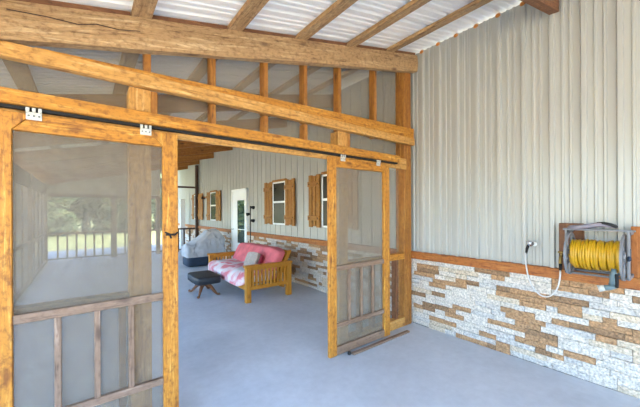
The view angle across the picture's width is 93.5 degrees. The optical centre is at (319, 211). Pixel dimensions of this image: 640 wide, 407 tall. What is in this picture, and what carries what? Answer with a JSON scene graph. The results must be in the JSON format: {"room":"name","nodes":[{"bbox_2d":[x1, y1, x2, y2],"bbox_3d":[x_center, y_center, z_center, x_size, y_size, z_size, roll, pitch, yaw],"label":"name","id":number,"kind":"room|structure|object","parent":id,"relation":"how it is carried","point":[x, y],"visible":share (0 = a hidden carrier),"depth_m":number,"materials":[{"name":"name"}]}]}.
{"room":"covered porch","nodes":[
{"label":"covered porch","id":0,"kind":"room"},
{"bbox_2d":[48,170,159,195],"bbox_3d":[-7.061,-1.136,10.074,3.060,1.194,0.030,0,0,-38],"label":"wall","id":1,"kind":"structure","parent":0,"point":[111,185],"depth_m":9.95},
{"bbox_2d":[0,0,521,151],"bbox_3d":[-2.015,-1.757,5.662,6.451,1.543,20.090,0,0,-38],"label":"ceiling","id":2,"kind":"structure","parent":0,"point":[290,17],"depth_m":2.94,"materials":[{"name":"white metal"}]},
{"bbox_2d":[2,59,59,148],"bbox_3d":[-3.846,-1.164,4.232,0.120,0.068,20.060,0,0,-38],"label":"purlin","id":3,"kind":"object","parent":2,"relation":"attached to","point":[20,73],"visible":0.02,"depth_m":2.57,"materials":[{"name":"brown wood"}]},
{"bbox_2d":[13,244,639,406],"bbox_3d":[-1.915,1.598,4.332,4.750,0.140,22.300,0,0,-38],"label":"floor","id":4,"kind":"structure","parent":0,"point":[271,350],"depth_m":3.08,"materials":[{"name":"concrete"}]},
{"bbox_2d":[13,162,30,304],"bbox_3d":[-5.284,0.367,5.193,0.090,2.353,3.110,0,0,-38],"label":"bay","id":5,"kind":"object","parent":4,"relation":"on","point":[21,177],"visible":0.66,"depth_m":5.78,"materials":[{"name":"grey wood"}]},
{"bbox_2d":[27,173,32,282],"bbox_3d":[-6.282,0.336,6.475,0.140,2.423,0.140,0,0,-38],"label":"timber post","id":6,"kind":"object","parent":4,"relation":"on","point":[29,190],"visible":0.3,"depth_m":6.45,"materials":[{"name":"grey wood"}]},
{"bbox_2d":[33,176,45,279],"bbox_3d":[-7.289,0.376,7.769,0.090,2.353,3.140,0,0,-38],"label":"bay","id":7,"kind":"object","parent":4,"relation":"on","point":[39,188],"visible":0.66,"depth_m":7.76,"materials":[{"name":"grey wood"}]},
{"bbox_2d":[40,160,198,184],"bbox_3d":[-6.592,-1.397,10.364,4.700,1.315,0.070,0,0,-38],"label":"beam","id":8,"kind":"structure","parent":7,"relation":"on","point":[188,163],"depth_m":9.82,"materials":[{"name":"brown wood"}]},
{"bbox_2d":[33,152,213,179],"bbox_3d":[-5.560,-1.402,9.039,4.700,1.315,0.070,0,0,-38],"label":"beam","id":9,"kind":"structure","parent":7,"relation":"on","point":[120,166],"depth_m":8.48,"materials":[{"name":"brown wood"}]},
{"bbox_2d":[43,182,47,262],"bbox_3d":[-8.296,0.345,9.064,0.140,2.423,0.140,0,0,-38],"label":"timber post","id":10,"kind":"object","parent":4,"relation":"on","point":[46,195],"visible":0.44,"depth_m":9.04,"materials":[{"name":"grey wood"}]},
{"bbox_2d":[13,145,129,406],"bbox_3d":[-1.797,0.498,1.762,1.149,2.060,0.092,0,0,-38],"label":"screen panel","id":11,"kind":"object","parent":4,"relation":"on","point":[20,309],"visible":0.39,"depth_m":2.04,"materials":[{"name":"brown wood"}]},
{"bbox_2d":[48,230,110,259],"bbox_3d":[-7.657,1.103,9.647,1.580,0.899,0.080,0,0,-38],"label":"porch railing","id":12,"kind":"object","parent":4,"relation":"on","point":[85,232],"visible":0.98,"depth_m":9.58,"materials":[{"name":"brown wood"}]},
{"bbox_2d":[111,198,116,256],"bbox_3d":[-6.973,0.551,10.181,0.160,2.000,0.140,0,0,-38],"label":"timber post","id":13,"kind":"object","parent":4,"relation":"on","point":[113,200],"visible":0.9,"depth_m":10.12,"materials":[{"name":"grey wood"}]},
{"bbox_2d":[117,229,155,254],"bbox_3d":[-6.438,1.098,10.596,1.190,0.899,0.080,0,0,-38],"label":"porch railing","id":14,"kind":"object","parent":4,"relation":"on","point":[124,231],"visible":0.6,"depth_m":10.35,"materials":[{"name":"brown wood"}]},
{"bbox_2d":[127,86,151,406],"bbox_3d":[-1.305,0.331,2.175,0.134,2.390,0.140,0,0,-38],"label":"timber post","id":15,"kind":"object","parent":4,"relation":"on","point":[139,254],"visible":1,"depth_m":2.12,"materials":[{"name":"brown wood"}]},
{"bbox_2d":[143,54,150,90],"bbox_3d":[-1.257,-1.092,2.186,0.042,0.435,0.089,0,0,-38],"label":"stud","id":16,"kind":"object","parent":15,"relation":"on","point":[146,57],"visible":0.16,"depth_m":2.15,"materials":[{"name":"brown wood"}]},
{"bbox_2d":[0,107,405,169],"bbox_3d":[-0.547,-0.608,2.658,4.230,0.140,0.035,0,0,-38],"label":"header board","id":17,"kind":"object","parent":15,"relation":"attached to","point":[183,137],"visible":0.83,"depth_m":2.52,"materials":[{"name":"brown wood"}]},
{"bbox_2d":[151,91,157,113],"bbox_3d":[-1.224,-0.769,2.211,0.042,0.189,0.089,0,0,-38],"label":"stud","id":18,"kind":"object","parent":17,"relation":"on","point":[154,102],"visible":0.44,"depth_m":2.18,"materials":[{"name":"brown wood"}]},
{"bbox_2d":[0,86,399,162],"bbox_3d":[-0.631,-0.639,2.522,4.070,0.080,0.075,0,0,-38],"label":"board","id":19,"kind":"object","parent":17,"relation":"attached to","point":[7,95],"visible":0.83,"depth_m":2.11,"materials":[{"name":"brown wood"}]},
{"bbox_2d":[0,103,397,164],"bbox_3d":[-0.642,-0.589,2.528,4.060,0.018,0.033,0,0,-38],"label":"door track","id":20,"kind":"object","parent":19,"relation":"attached to","point":[2,105],"visible":1,"depth_m":2.17,"materials":[{"name":"black metal"}]},
{"bbox_2d":[0,107,178,406],"bbox_3d":[-1.415,0.462,1.909,0.953,2.105,0.055,0,0,-38],"label":"screen door","id":21,"kind":"structure","parent":20,"relation":"hanging from","point":[33,122],"depth_m":1.90,"materials":[{"name":"brown wood"}]},
{"bbox_2d":[208,104,215,123],"bbox_3d":[-0.889,-0.771,2.472,0.042,0.189,0.089,0,0,-38],"label":"stud","id":22,"kind":"object","parent":17,"relation":"on","point":[211,108],"visible":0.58,"depth_m":2.44,"materials":[{"name":"brown wood"}]},
{"bbox_2d":[207,58,215,105],"bbox_3d":[-0.891,-1.148,2.472,0.042,0.543,0.089,0,0,-38],"label":"stud","id":23,"kind":"object","parent":22,"relation":"on","point":[211,63],"visible":0.28,"depth_m":2.44,"materials":[{"name":"brown wood"}]},
{"bbox_2d":[260,115,267,132],"bbox_3d":[-0.514,-0.772,2.763,0.042,0.189,0.089,0,0,-38],"label":"stud","id":24,"kind":"object","parent":17,"relation":"on","point":[264,119],"visible":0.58,"depth_m":2.73,"materials":[{"name":"brown wood"}]},
{"bbox_2d":[260,62,267,116],"bbox_3d":[-0.516,-1.205,2.763,0.042,0.654,0.089,0,0,-38],"label":"stud","id":25,"kind":"object","parent":24,"relation":"on","point":[263,66],"visible":0.34,"depth_m":2.74,"materials":[{"name":"brown wood"}]},
{"bbox_2d":[299,124,306,139],"bbox_3d":[-0.167,-0.774,3.034,0.042,0.189,0.089,0,0,-38],"label":"stud","id":26,"kind":"object","parent":17,"relation":"on","point":[302,128],"visible":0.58,"depth_m":3.00,"materials":[{"name":"brown wood"}]},
{"bbox_2d":[299,65,306,124],"bbox_3d":[-0.169,-1.258,3.034,0.042,0.757,0.089,0,0,-38],"label":"stud","id":27,"kind":"object","parent":26,"relation":"on","point":[302,69],"visible":0.4,"depth_m":3.01,"materials":[{"name":"brown wood"}]},
{"bbox_2d":[347,133,349,146],"bbox_3d":[0.295,-0.776,3.393,0.042,0.189,0.089,0,0,-38],"label":"stud","id":28,"kind":"object","parent":17,"relation":"on","point":[348,134],"visible":0.28,"depth_m":3.35,"materials":[{"name":"brown wood"}]},
{"bbox_2d":[156,199,159,253],"bbox_3d":[-5.920,0.546,11.001,0.130,2.000,0.140,0,0,-38],"label":"timber post","id":29,"kind":"object","parent":4,"relation":"on","point":[157,200],"visible":0.82,"depth_m":10.94,"materials":[{"name":"grey wood"}]},
{"bbox_2d":[48,194,159,198],"bbox_3d":[-7.074,-0.494,10.094,3.060,0.090,0.120,0,0,-38],"label":"header beam","id":30,"kind":"structure","parent":29,"relation":"on","point":[49,195],"depth_m":9.79,"materials":[{"name":"grey wood"}]},
{"bbox_2d":[160,228,195,251],"bbox_3d":[-5.376,1.093,11.422,1.240,0.899,0.080,0,0,-38],"label":"porch railing","id":31,"kind":"object","parent":4,"relation":"on","point":[183,229],"visible":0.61,"depth_m":11.53,"materials":[{"name":"brown wood"}]},
{"bbox_2d":[180,199,184,247],"bbox_3d":[-5.854,0.521,12.814,0.180,2.050,0.120,0,0,-38],"label":"post","id":32,"kind":"object","parent":4,"relation":"on","point":[182,201],"visible":0.76,"depth_m":12.76,"materials":[{"name":"white paint"}]},
{"bbox_2d":[195,165,198,237],"bbox_3d":[-4.837,-0.129,11.821,0.110,3.340,0.100,0,0,-38],"label":"timber post","id":33,"kind":"object","parent":4,"relation":"on","point":[196,166],"visible":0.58,"depth_m":11.78,"materials":[{"name":"black wood"}]},
{"bbox_2d":[160,185,195,187],"bbox_3d":[-5.361,-0.921,11.390,1.240,0.070,0.060,0,0,-38],"label":"header beam","id":34,"kind":"structure","parent":33,"relation":"attached to","point":[160,185],"depth_m":11.52,"materials":[{"name":"brown wood"}]},
{"bbox_2d":[181,229,225,266],"bbox_3d":[-3.348,1.016,8.667,1.100,1.022,0.679,0,0,-38],"label":"covered grill","id":35,"kind":"object","parent":4,"relation":"on","point":[194,252],"visible":0.9,"depth_m":8.40,"materials":[{"name":"grey fabric"}]},
{"bbox_2d":[188,270,220,298],"bbox_3d":[-2.163,1.344,5.597,0.441,0.370,0.719,0,0,-38],"label":"footstool","id":36,"kind":"object","parent":4,"relation":"on","point":[206,278],"visible":1,"depth_m":5.42,"materials":[{"name":"black leather"}]},
{"bbox_2d":[207,242,291,303],"bbox_3d":[-1.473,1.105,5.983,1.018,0.840,1.960,0,0,-38],"label":"futon sofa","id":37,"kind":"object","parent":4,"relation":"on","point":[275,262],"visible":0.91,"depth_m":5.44,"materials":[{"name":"brown wood"}]},
{"bbox_2d":[244,252,263,265],"bbox_3d":[-1.237,0.922,5.592,0.363,0.326,0.246,0,0,38],"label":"throw pillow","id":38,"kind":"object","parent":37,"relation":"on","point":[251,258],"visible":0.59,"depth_m":5.53,"materials":[{"name":"fabric"}]},
{"bbox_2d":[246,206,254,241],"bbox_3d":[-1.747,0.697,7.570,0.257,1.659,0.257,0,0,-38],"label":"floor lamp","id":39,"kind":"object","parent":4,"relation":"on","point":[251,207],"visible":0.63,"depth_m":7.56,"materials":[{"name":"black metal"}]},
{"bbox_2d":[330,131,347,345],"bbox_3d":[0.215,0.324,3.358,0.135,2.390,0.140,0,0,-38],"label":"timber post","id":40,"kind":"object","parent":4,"relation":"on","point":[336,138],"visible":0.6,"depth_m":3.29,"materials":[{"name":"brown wood"}]},
{"bbox_2d":[0,41,414,145],"bbox_3d":[-0.393,-0.911,2.763,4.156,0.085,0.060,0,0,-38],"label":"board","id":41,"kind":"object","parent":40,"relation":"on","point":[10,51],"visible":1,"depth_m":2.18,"materials":[{"name":"brown wood"}]},
{"bbox_2d":[35,47,413,138],"bbox_3d":[-0.217,-1.024,2.908,3.700,0.139,0.043,0,0,-38],"label":"board","id":42,"kind":"object","parent":41,"relation":"on","point":[372,124],"visible":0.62,"depth_m":2.86,"materials":[{"name":"brown wood"}]},
{"bbox_2d":[369,70,376,139],"bbox_3d":[0.643,-1.382,3.666,0.042,0.998,0.089,0,0,-38],"label":"stud","id":43,"kind":"object","parent":41,"relation":"attached to","point":[372,74],"visible":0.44,"depth_m":3.64,"materials":[{"name":"brown wood"}]},
{"bbox_2d":[333,67,340,131],"bbox_3d":[0.190,-1.312,3.313,0.042,0.863,0.089,0,0,-38],"label":"stud","id":44,"kind":"object","parent":40,"relation":"on","point":[336,71],"visible":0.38,"depth_m":3.29,"materials":[{"name":"brown wood"}]},
{"bbox_2d":[327,154,389,357],"bbox_3d":[0.465,0.454,3.376,0.953,2.105,0.049,0,0,-38],"label":"screen door","id":45,"kind":"structure","parent":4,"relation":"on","point":[334,350],"depth_m":3.26,"materials":[{"name":"brown wood"}]},
{"bbox_2d":[348,252,404,341],"bbox_3d":[0.686,0.487,3.694,1.018,2.060,0.092,0,0,-38],"label":"railing","id":46,"kind":"object","parent":4,"relation":"on","point":[396,321],"visible":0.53,"depth_m":3.66,"materials":[{"name":"brown wood"}]},
{"bbox_2d":[351,330,409,354],"bbox_3d":[0.726,1.505,3.476,0.970,0.021,0.045,0,0,-38],"label":"floor guide","id":47,"kind":"object","parent":4,"relation":"on","point":[363,349],"visible":1,"depth_m":3.43,"materials":[{"name":"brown wood"}]},
{"bbox_2d":[395,72,411,325],"bbox_3d":[1.129,-0.260,4.072,0.150,3.550,0.139,0,0,-38],"label":"timber post","id":48,"kind":"object","parent":4,"relation":"on","point":[402,80],"visible":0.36,"depth_m":4.02,"materials":[{"name":"brown wood"}]},
{"bbox_2d":[377,71,395,124],"bbox_3d":[-0.589,-1.364,2.830,4.380,1.372,0.001,0,0,-38],"label":"screen panel","id":49,"kind":"object","parent":48,"relation":"attached to","point":[387,79],"visible":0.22,"depth_m":4.02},
{"bbox_2d":[178,0,639,398],"bbox_3d":[-0.724,-0.297,6.659,0.058,3.640,20.100,0,0,-38],"label":"wall","id":50,"kind":"structure","parent":0,"point":[525,120],"depth_m":3.18,"materials":[{"name":"metal"}]},
{"bbox_2d":[13,140,210,164],"bbox_3d":[-3.595,-1.411,6.513,4.700,1.315,0.070,0,0,-38],"label":"beam","id":51,"kind":"structure","parent":50,"relation":"attached to","point":[49,155],"depth_m":5.69,"materials":[{"name":"brown wood"}]},
{"bbox_2d":[18,145,232,173],"bbox_3d":[-4.516,-1.407,7.697,4.700,1.315,0.070,0,0,-38],"label":"beam","id":52,"kind":"structure","parent":50,"relation":"attached to","point":[114,159],"depth_m":7.10,"materials":[{"name":"brown wood"}]},
{"bbox_2d":[13,118,286,148],"bbox_3d":[-2.606,-1.415,5.242,4.700,1.315,0.070,0,0,-38],"label":"beam","id":53,"kind":"structure","parent":50,"relation":"attached to","point":[21,139],"depth_m":4.37,"materials":[{"name":"brown wood"}]},
{"bbox_2d":[160,166,187,172],"bbox_3d":[-7.623,-1.393,11.690,4.700,1.315,0.070,0,0,-38],"label":"beam","id":54,"kind":"structure","parent":50,"relation":"attached to","point":[182,167],"depth_m":12.96,"materials":[{"name":"brown wood"}]},
{"bbox_2d":[47,94,332,113],"bbox_3d":[-1.611,-1.419,3.964,4.700,1.315,0.070,0,0,-38],"label":"beam","id":55,"kind":"structure","parent":50,"relation":"attached to","point":[167,103],"depth_m":3.80,"materials":[{"name":"brown wood"}]},
{"bbox_2d":[191,193,202,219],"bbox_3d":[-4.849,-0.189,11.919,0.108,1.040,1.430,0,0,-38],"label":"window","id":56,"kind":"structure","parent":50,"relation":"in","point":[200,201],"depth_m":11.68,"materials":[{"name":"white paint"}]},
{"bbox_2d":[192,195,193,218],"bbox_3d":[-5.220,-0.172,12.382,0.025,1.010,0.225,0,0,-38],"label":"shutter","id":57,"kind":"object","parent":56,"relation":"attached to","point":[192,195],"depth_m":12.31,"materials":[{"name":"orange wood"}]},
{"bbox_2d":[198,193,202,219],"bbox_3d":[-4.609,-0.175,11.596,0.025,1.010,0.605,0,0,-38],"label":"shutter","id":58,"kind":"object","parent":56,"relation":"attached to","point":[200,201],"depth_m":11.54,"materials":[{"name":"orange wood"}]},
{"bbox_2d":[178,223,230,232],"bbox_3d":[-4.776,0.617,11.856,0.075,0.096,6.915,0,0,-38],"label":"trim","id":59,"kind":"structure","parent":50,"relation":"attached to","point":[187,225],"depth_m":10.71,"materials":[{"name":"brown wood"}]},
{"bbox_2d":[0,0,417,73],"bbox_3d":[-0.562,-1.422,2.616,4.700,1.319,0.085,0,0,-38],"label":"beam","id":60,"kind":"structure","parent":50,"relation":"attached to","point":[23,23],"depth_m":2.16,"materials":[{"name":"brown wood"}]},
{"bbox_2d":[16,0,129,15],"bbox_3d":[-1.529,-1.259,1.857,0.610,0.178,0.025,0,0,-38],"label":"board","id":61,"kind":"object","parent":60,"relation":"on","point":[46,2],"visible":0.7,"depth_m":1.86,"materials":[{"name":"brown wood"}]},
{"bbox_2d":[101,0,157,144],"bbox_3d":[-3.263,-1.340,4.687,0.120,0.068,20.060,0,0,-38],"label":"purlin","id":62,"kind":"object","parent":60,"relation":"on","point":[140,8],"visible":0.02,"depth_m":2.29,"materials":[{"name":"brown wood"}]},
{"bbox_2d":[152,15,226,28],"bbox_3d":[-0.974,-1.426,2.290,0.540,0.162,0.025,0,0,-38],"label":"board","id":63,"kind":"object","parent":60,"relation":"on","point":[156,17],"visible":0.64,"depth_m":2.27,"materials":[{"name":"brown wood"}]},
{"bbox_2d":[162,0,268,115],"bbox_3d":[-2.735,-1.499,5.098,0.120,0.068,20.060,0,0,-38],"label":"purlin","id":64,"kind":"object","parent":60,"relation":"on","point":[250,9],"visible":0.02,"depth_m":2.36,"materials":[{"name":"brown wood"}]},
{"bbox_2d":[243,28,294,37],"bbox_3d":[-0.450,-1.584,2.699,0.530,0.160,0.025,0,0,-38],"label":"board","id":65,"kind":"object","parent":60,"relation":"attached to","point":[245,29],"visible":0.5,"depth_m":2.67,"materials":[{"name":"brown wood"}]},
{"bbox_2d":[196,0,357,120],"bbox_3d":[-2.215,-1.655,5.504,0.120,0.068,20.060,0,0,-38],"label":"purlin","id":66,"kind":"object","parent":60,"relation":"on","point":[339,6],"visible":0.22,"depth_m":2.70,"materials":[{"name":"brown wood"}]},
{"bbox_2d":[308,38,346,45],"bbox_3d":[0.071,-1.740,3.104,0.530,0.160,0.025,0,0,-38],"label":"board","id":67,"kind":"object","parent":60,"relation":"attached to","point":[309,39],"visible":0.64,"depth_m":3.09,"materials":[{"name":"brown wood"}]},
{"bbox_2d":[228,0,430,119],"bbox_3d":[-1.694,-1.812,5.909,0.120,0.068,20.060,0,0,-38],"label":"purlin","id":68,"kind":"object","parent":60,"relation":"on","point":[413,5],"visible":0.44,"depth_m":3.02,"materials":[{"name":"brown wood"}]},
{"bbox_2d":[356,45,385,50],"bbox_3d":[0.591,-1.897,3.509,0.530,0.160,0.025,0,0,-38],"label":"board","id":69,"kind":"object","parent":60,"relation":"attached to","point":[360,46],"visible":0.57,"depth_m":3.49,"materials":[{"name":"brown wood"}]},
{"bbox_2d":[258,0,492,118],"bbox_3d":[-1.174,-1.968,6.314,0.120,0.068,20.060,0,0,-38],"label":"purlin","id":70,"kind":"object","parent":60,"relation":"on","point":[475,4],"visible":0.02,"depth_m":3.28,"materials":[{"name":"brown wood"}]},
{"bbox_2d":[395,50,414,54],"bbox_3d":[1.085,-2.046,3.895,0.465,0.145,0.025,0,0,-38],"label":"board","id":71,"kind":"object","parent":60,"relation":"on","point":[397,51],"visible":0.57,"depth_m":3.89,"materials":[{"name":"brown wood"}]},
{"bbox_2d":[206,190,220,220],"bbox_3d":[-3.676,-0.194,10.412,0.108,1.040,1.410,0,0,-38],"label":"window","id":72,"kind":"structure","parent":50,"relation":"in","point":[213,197],"depth_m":10.36,"materials":[{"name":"white paint"}]},
{"bbox_2d":[207,192,209,219],"bbox_3d":[-4.010,-0.177,10.827,0.025,1.010,0.325,0,0,-38],"label":"shutter","id":73,"kind":"object","parent":72,"relation":"attached to","point":[208,194],"depth_m":10.79,"materials":[{"name":"orange wood"}]},
{"bbox_2d":[216,190,220,220],"bbox_3d":[-3.386,-0.180,10.026,0.025,1.010,0.425,0,0,-38],"label":"shutter","id":74,"kind":"object","parent":72,"relation":"attached to","point":[218,193],"depth_m":9.98,"materials":[{"name":"orange wood"}]},
{"bbox_2d":[231,188,248,250],"bbox_3d":[-2.337,0.445,8.676,0.131,2.170,1.090,0,0,-38],"label":"door","id":75,"kind":"structure","parent":50,"relation":"in","point":[239,197],"depth_m":8.64,"materials":[{"name":"white paint"}]},
{"bbox_2d":[263,178,294,225],"bbox_3d":[-0.940,-0.206,6.896,0.108,1.040,1.370,0,0,-38],"label":"window","id":76,"kind":"structure","parent":50,"relation":"in","point":[279,195],"depth_m":6.85,"materials":[{"name":"white paint"}]},
{"bbox_2d":[264,182,272,223],"bbox_3d":[-1.248,-0.190,7.277,0.025,1.010,0.370,0,0,-38],"label":"shutter","id":77,"kind":"object","parent":76,"relation":"attached to","point":[268,187],"depth_m":7.25,"materials":[{"name":"orange wood"}]},
{"bbox_2d":[285,178,294,225],"bbox_3d":[-0.647,-0.192,6.506,0.025,1.010,0.375,0,0,-38],"label":"shutter","id":78,"kind":"object","parent":76,"relation":"attached to","point":[289,184],"depth_m":6.47,"materials":[{"name":"orange wood"}]},
{"bbox_2d":[307,169,357,229],"bbox_3d":[0.205,-0.211,5.424,0.108,1.040,1.370,0,0,-38],"label":"window","id":79,"kind":"structure","parent":50,"relation":"in","point":[314,217],"depth_m":5.58,"materials":[{"name":"white paint"}]},
{"bbox_2d":[308,174,320,227],"bbox_3d":[-0.108,-0.195,5.814,0.025,1.010,0.350,0,0,-38],"label":"shutter","id":80,"kind":"object","parent":79,"relation":"attached to","point":[314,217],"depth_m":5.78,"materials":[{"name":"orange wood"}]},
{"bbox_2d":[347,169,357,229],"bbox_3d":[0.501,-0.197,5.030,0.025,1.010,0.365,0,0,-38],"label":"shutter","id":81,"kind":"object","parent":79,"relation":"attached to","point":[352,175],"depth_m":4.95,"materials":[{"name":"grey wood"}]},
{"bbox_2d":[247,231,639,290],"bbox_3d":[1.734,0.588,3.491,0.075,0.096,12.085,0,0,-38],"label":"trim","id":82,"kind":"structure","parent":50,"relation":"attached to","point":[535,270],"depth_m":3.27,"materials":[{"name":"brown wood"}]},
{"bbox_2d":[520,0,558,14],"bbox_3d":[0.373,-1.428,1.415,4.700,1.315,0.070,0,0,-38],"label":"beam","id":83,"kind":"structure","parent":50,"relation":"attached to","point":[549,7],"depth_m":2.67,"materials":[{"name":"brown wood"}]},
{"bbox_2d":[559,223,584,271],"bbox_3d":[2.297,0.323,2.748,0.033,0.427,0.180,0,0,-38],"label":"board","id":84,"kind":"object","parent":50,"relation":"attached to","point":[578,234],"visible":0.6,"depth_m":2.77,"materials":[{"name":"brown wood"}]},
{"bbox_2d":[558,251,562,269],"bbox_3d":[2.216,0.455,2.767,0.072,0.171,0.050,0,0,-38],"label":"faucet","id":85,"kind":"object","parent":84,"relation":"attached to","point":[560,252],"visible":0.91,"depth_m":2.75,"materials":[{"name":"gold metal"}]},
{"bbox_2d":[525,241,560,296],"bbox_3d":[2.111,0.550,2.861,0.114,0.524,0.290,0,0,-38],"label":"hose","id":86,"kind":"object","parent":85,"relation":"attached to","point":[529,243],"visible":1,"depth_m":2.90,"materials":[{"name":"white rubber"}]},
{"bbox_2d":[563,222,635,280],"bbox_3d":[2.262,0.312,2.467,0.366,0.457,0.420,0,0,-38],"label":"hose reel","id":87,"kind":"object","parent":50,"relation":"attached to","point":[625,259],"visible":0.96,"depth_m":2.40,"materials":[{"name":"grey plastic"}]},
{"bbox_2d":[569,239,619,291],"bbox_3d":[2.236,0.427,2.446,0.321,0.393,0.314,0,0,-38],"label":"garden hose","id":88,"kind":"object","parent":87,"relation":"hanging from","point":[583,253],"visible":0.98,"depth_m":2.38,"materials":[{"name":"yellow rubber"}]},
{"bbox_2d":[631,226,639,277],"bbox_3d":[2.647,0.329,2.298,0.033,0.412,0.380,0,0,-38],"label":"board","id":89,"kind":"object","parent":50,"relation":"attached to","point":[635,238],"visible":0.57,"depth_m":2.42,"materials":[{"name":"brown wood"}]},
{"bbox_2d":[282,278,627,394],"bbox_3d":[-0.650,-0.247,6.716,0.130,3.740,20.100,0,0,-38],"label":"wall","id":90,"kind":"structure","parent":0,"point":[282,278],"depth_m":2.89,"materials":[{"name":"stone"}]},
{"label":"outside","id":91,"kind":"structure","parent":0,"visible":0},
{"bbox_2d":[16,256,18,279],"bbox_3d":[-28.537,1.766,-6.439,180.000,0.001,260.000,0,0,-38],"label":"ground","id":92,"kind":"structure","parent":91,"point":[17,257],"depth_m":8.98,"materials":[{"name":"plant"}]},
{"bbox_2d":[16,219,161,255],"bbox_3d":[-39.684,1.795,56.732,120.000,0.001,106.600,0,0,-38],"label":"lawn","id":93,"kind":"structure","parent":92,"relation":"on","point":[52,240],"depth_m":17.22,"materials":[{"name":"green plant"}]},
{"bbox_2d":[16,201,63,232],"bbox_3d":[-24.604,-2.695,24.560,7.820,9.770,5.726,0,0,-38],"label":"leafy tree","id":94,"kind":"object","parent":93,"relation":"on","point":[17,230],"visible":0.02,"depth_m":24.38,"materials":[{"name":"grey plant"}]},
{"bbox_2d":[16,184,82,236],"bbox_3d":[-19.105,-1.788,19.874,5.491,7.468,4.085,0,0,-38],"label":"leafy tree","id":95,"kind":"object","parent":93,"relation":"on","point":[58,222],"visible":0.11,"depth_m":20.49,"materials":[{"name":"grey plant"}]},
{"bbox_2d":[48,197,123,230],"bbox_3d":[-18.368,-1.909,23.727,6.101,8.105,4.248,0,0,-23],"label":"leafy tree","id":96,"kind":"object","parent":93,"relation":"on","point":[83,203],"visible":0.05,"depth_m":23.29,"materials":[{"name":"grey plant"}]},
{"bbox_2d":[90,173,161,232],"bbox_3d":[-15.405,-1.490,23.637,3.626,6.619,5.153,0,0,45],"label":"leafy tree","id":97,"kind":"object","parent":93,"relation":"on","point":[104,209],"visible":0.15,"depth_m":22.80,"materials":[{"name":"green plant"}]},
{"bbox_2d":[151,173,161,228],"bbox_3d":[-14.895,-2.251,27.097,5.590,8.358,4.542,0,0,-38],"label":"leafy tree","id":98,"kind":"object","parent":93,"relation":"on","point":[153,201],"visible":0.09,"depth_m":26.88,"materials":[{"name":"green plant"}]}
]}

